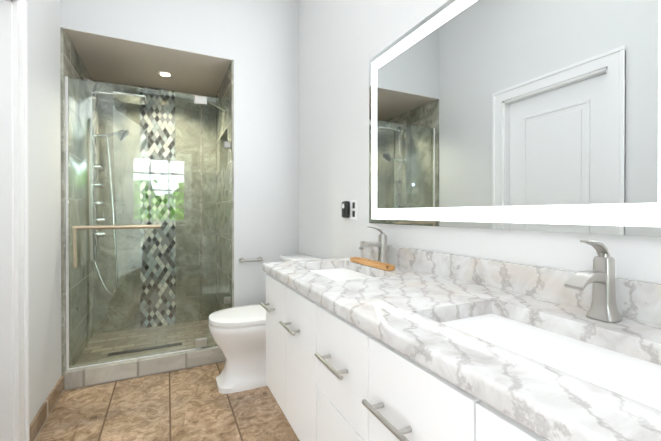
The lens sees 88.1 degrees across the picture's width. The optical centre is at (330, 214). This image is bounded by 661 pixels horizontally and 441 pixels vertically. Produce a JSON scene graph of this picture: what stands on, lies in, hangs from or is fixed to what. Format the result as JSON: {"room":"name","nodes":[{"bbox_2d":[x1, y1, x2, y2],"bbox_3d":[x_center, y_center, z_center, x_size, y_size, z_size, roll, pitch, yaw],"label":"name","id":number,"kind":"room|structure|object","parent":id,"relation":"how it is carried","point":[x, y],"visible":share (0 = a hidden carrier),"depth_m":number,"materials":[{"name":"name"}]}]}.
{"room":"bathroom","nodes":[
{"label":"bathroom","id":0,"kind":"room"},
{"bbox_2d":[28,0,61,424],"bbox_3d":[-1.592,-0.412,1.791,0.120,3.050,0.730,0,0,-26],"label":"wall","id":1,"kind":"structure","parent":0,"point":[44,177],"depth_m":1.85,"materials":[{"name":"white paint"}]},
{"bbox_2d":[0,0,29,440],"bbox_3d":[-1.258,0.048,1.127,0.146,2.135,0.930,0,0,-26],"label":"door frame","id":2,"kind":"structure","parent":1,"relation":"attached to","point":[14,314],"depth_m":1.49,"materials":[{"name":"white"}]},
{"bbox_2d":[29,375,63,440],"bbox_3d":[-1.554,1.062,1.872,0.012,0.100,0.630,0,0,-26],"label":"baseboard","id":3,"kind":"structure","parent":1,"relation":"attached to","point":[39,420],"depth_m":1.85,"materials":[{"name":"tile"}]},
{"bbox_2d":[63,28,231,96],"bbox_3d":[-1.367,-1.231,2.824,1.183,0.103,0.944,0,0,-26],"label":"ceiling","id":4,"kind":"structure","parent":0,"point":[115,64],"depth_m":2.68,"materials":[{"name":"beige paint"}]},
{"bbox_2d":[158,71,171,76],"bbox_3d":[-1.384,-1.179,2.857,0.110,0.008,0.110,0,0,-26],"label":"recessed light","id":5,"kind":"object","parent":4,"relation":"in","point":[164,74],"visible":1,"depth_m":2.85,"materials":[{"name":"white"}]},
{"bbox_2d":[35,362,299,440],"bbox_3d":[-0.156,1.167,0.779,1.830,0.100,3.810,0,0,-26],"label":"floor","id":6,"kind":"structure","parent":0,"point":[191,404],"depth_m":1.92,"materials":[{"name":"tile"}]},
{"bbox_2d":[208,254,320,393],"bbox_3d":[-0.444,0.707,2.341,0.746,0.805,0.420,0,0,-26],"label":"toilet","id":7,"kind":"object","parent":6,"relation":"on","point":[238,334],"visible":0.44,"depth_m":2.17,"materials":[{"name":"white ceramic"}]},
{"bbox_2d":[60,0,298,306],"bbox_3d":[-1.005,-0.416,2.544,1.590,3.050,0.120,0,0,-26],"label":"wall","id":8,"kind":"structure","parent":0,"point":[266,130],"depth_m":2.66,"materials":[{"name":"grey paint"}]},
{"bbox_2d":[239,256,262,262],"bbox_3d":[-0.610,0.348,2.637,0.184,0.044,0.058,0,0,-26],"label":"towel rail","id":9,"kind":"object","parent":8,"relation":"attached to","point":[258,259],"visible":1,"depth_m":2.62,"materials":[{"name":"silver metal"}]},
{"bbox_2d":[200,320,201,337],"bbox_3d":[-1.443,1.102,2.857,1.033,0.110,0.810,0,0,-26],"label":"floor","id":10,"kind":"structure","parent":0,"point":[201,329],"depth_m":3.12,"materials":[{"name":"tile"}]},
{"bbox_2d":[64,345,224,389],"bbox_3d":[-1.242,1.054,2.437,1.033,0.110,0.120,0,0,-26],"label":"curb","id":11,"kind":"object","parent":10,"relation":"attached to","point":[107,373],"visible":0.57,"depth_m":2.35,"materials":[{"name":"tile"}]},
{"bbox_2d":[65,76,230,369],"bbox_3d":[-1.275,0.054,2.514,1.042,1.890,0.329,0,0,-26],"label":"shower enclosure","id":12,"kind":"object","parent":11,"relation":"on","point":[132,222],"visible":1,"depth_m":2.39,"materials":[{"name":"clear glass"}]},
{"bbox_2d":[299,0,660,283],"bbox_3d":[0.142,-0.414,2.129,0.120,3.050,3.720,0,0,-26],"label":"wall","id":13,"kind":"structure","parent":0,"point":[342,43],"depth_m":1.98,"materials":[{"name":"white paint"}]},
{"bbox_2d":[351,200,357,219],"bbox_3d":[0.137,-0.031,1.992,0.008,0.115,0.075,0,0,-26],"label":"electrical outlet plate","id":14,"kind":"object","parent":13,"relation":"attached to","point":[354,209],"visible":1,"depth_m":1.98,"materials":[{"name":"white plastic"}]},
{"bbox_2d":[342,201,349,217],"bbox_3d":[0.091,-0.034,2.056,0.036,0.100,0.060,0,0,-26],"label":"plug-in device","id":15,"kind":"object","parent":14,"relation":"attached to","point":[345,209],"visible":1,"depth_m":2.03,"materials":[{"name":"black plastic"}]},
{"bbox_2d":[260,270,559,440],"bbox_3d":[0.256,0.546,1.062,0.596,0.540,1.550,0,0,-26],"label":"bathroom vanity","id":16,"kind":"object","parent":13,"relation":"attached to","point":[332,378],"depth_m":0.86,"materials":[{"name":"white wood"}]},
{"bbox_2d":[262,258,660,440],"bbox_3d":[0.269,0.256,1.067,0.568,0.040,1.590,0,0,-26],"label":"countertop","id":17,"kind":"structure","parent":16,"relation":"on","point":[402,305],"depth_m":0.68,"materials":[{"name":"white stone"}]},
{"bbox_2d":[304,266,379,277],"bbox_3d":[0.044,0.353,1.492,0.340,0.183,0.530,0,0,-26],"label":"sink","id":18,"kind":"object","parent":17,"relation":"in","point":[328,271],"depth_m":1.62,"materials":[{"name":"white ceramic"}]},
{"bbox_2d":[350,257,394,270],"bbox_3d":[0.186,0.222,1.576,0.042,0.021,0.320,0,0,-26],"label":"wood tray","id":19,"kind":"object","parent":17,"relation":"on","point":[376,264],"visible":1,"depth_m":1.53,"materials":[{"name":"brown wood"}]},
{"bbox_2d":[359,226,391,264],"bbox_3d":[0.202,0.142,1.567,0.146,0.182,0.056,0,0,-26],"label":"faucet","id":20,"kind":"object","parent":17,"relation":"on","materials":[{"name":"silver metal"}]},
{"bbox_2d":[436,306,660,409],"bbox_3d":[0.429,0.357,0.690,0.340,0.183,0.530,0,0,-26],"label":"sink","id":21,"kind":"object","parent":17,"relation":"in","point":[631,371],"depth_m":0.70,"materials":[{"name":"white ceramic"}]},
{"bbox_2d":[560,240,627,321],"bbox_3d":[0.587,0.146,0.764,0.146,0.182,0.056,0,0,-26],"label":"faucet","id":22,"kind":"object","parent":17,"relation":"on","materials":[{"name":"silver metal"}]},
{"bbox_2d":[360,246,660,321],"bbox_3d":[0.516,0.193,1.185,0.020,0.085,1.590,0,0,-26],"label":"backsplash","id":23,"kind":"structure","parent":13,"relation":"attached to","point":[644,298],"depth_m":1.06,"materials":[{"name":"white stone"}]},
{"bbox_2d":[369,0,660,236],"bbox_3d":[0.484,-0.380,1.234,0.032,0.850,1.240,0,0,-26],"label":"led mirror","id":24,"kind":"object","parent":13,"relation":"attached to","point":[534,115],"visible":1,"depth_m":1.02,"materials":[{"name":"white mirror"}]},
{"bbox_3d":[-1.593,-0.420,3.302,1.183,3.050,0.104,0,0,-26],"label":"wall","id":25,"kind":"structure","parent":0,"visible":0},
{"bbox_2d":[92,80,215,320],"bbox_3d":[-1.567,-0.040,3.249,1.183,2.290,0.015,0,0,-26],"label":"shower wall tile","id":26,"kind":"structure","parent":25,"relation":"attached to","point":[200,177],"depth_m":3.38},
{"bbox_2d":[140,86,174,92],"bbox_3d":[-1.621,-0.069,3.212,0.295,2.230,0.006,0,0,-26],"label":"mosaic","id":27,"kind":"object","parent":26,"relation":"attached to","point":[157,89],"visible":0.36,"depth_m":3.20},
{"bbox_3d":[-0.698,-0.420,3.273,0.407,3.050,0.930,0,0,-26],"label":"wall","id":28,"kind":"structure","parent":0,"visible":0},
{"bbox_2d":[216,60,233,307],"bbox_3d":[-0.891,-0.038,3.050,0.135,2.290,0.930,0,0,-26],"label":"shower wall tile","id":29,"kind":"structure","parent":28,"relation":"attached to","point":[226,90],"depth_m":2.62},
{"bbox_3d":[-1.977,-0.416,2.594,0.119,3.050,1.050,0,0,-26],"label":"wall","id":30,"kind":"structure","parent":0,"visible":0},
{"bbox_2d":[60,27,91,390],"bbox_3d":[-1.890,-0.036,2.571,0.015,2.290,0.930,0,0,-26],"label":"shower wall tile","id":31,"kind":"structure","parent":30,"relation":"attached to","point":[72,65],"depth_m":2.16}
]}

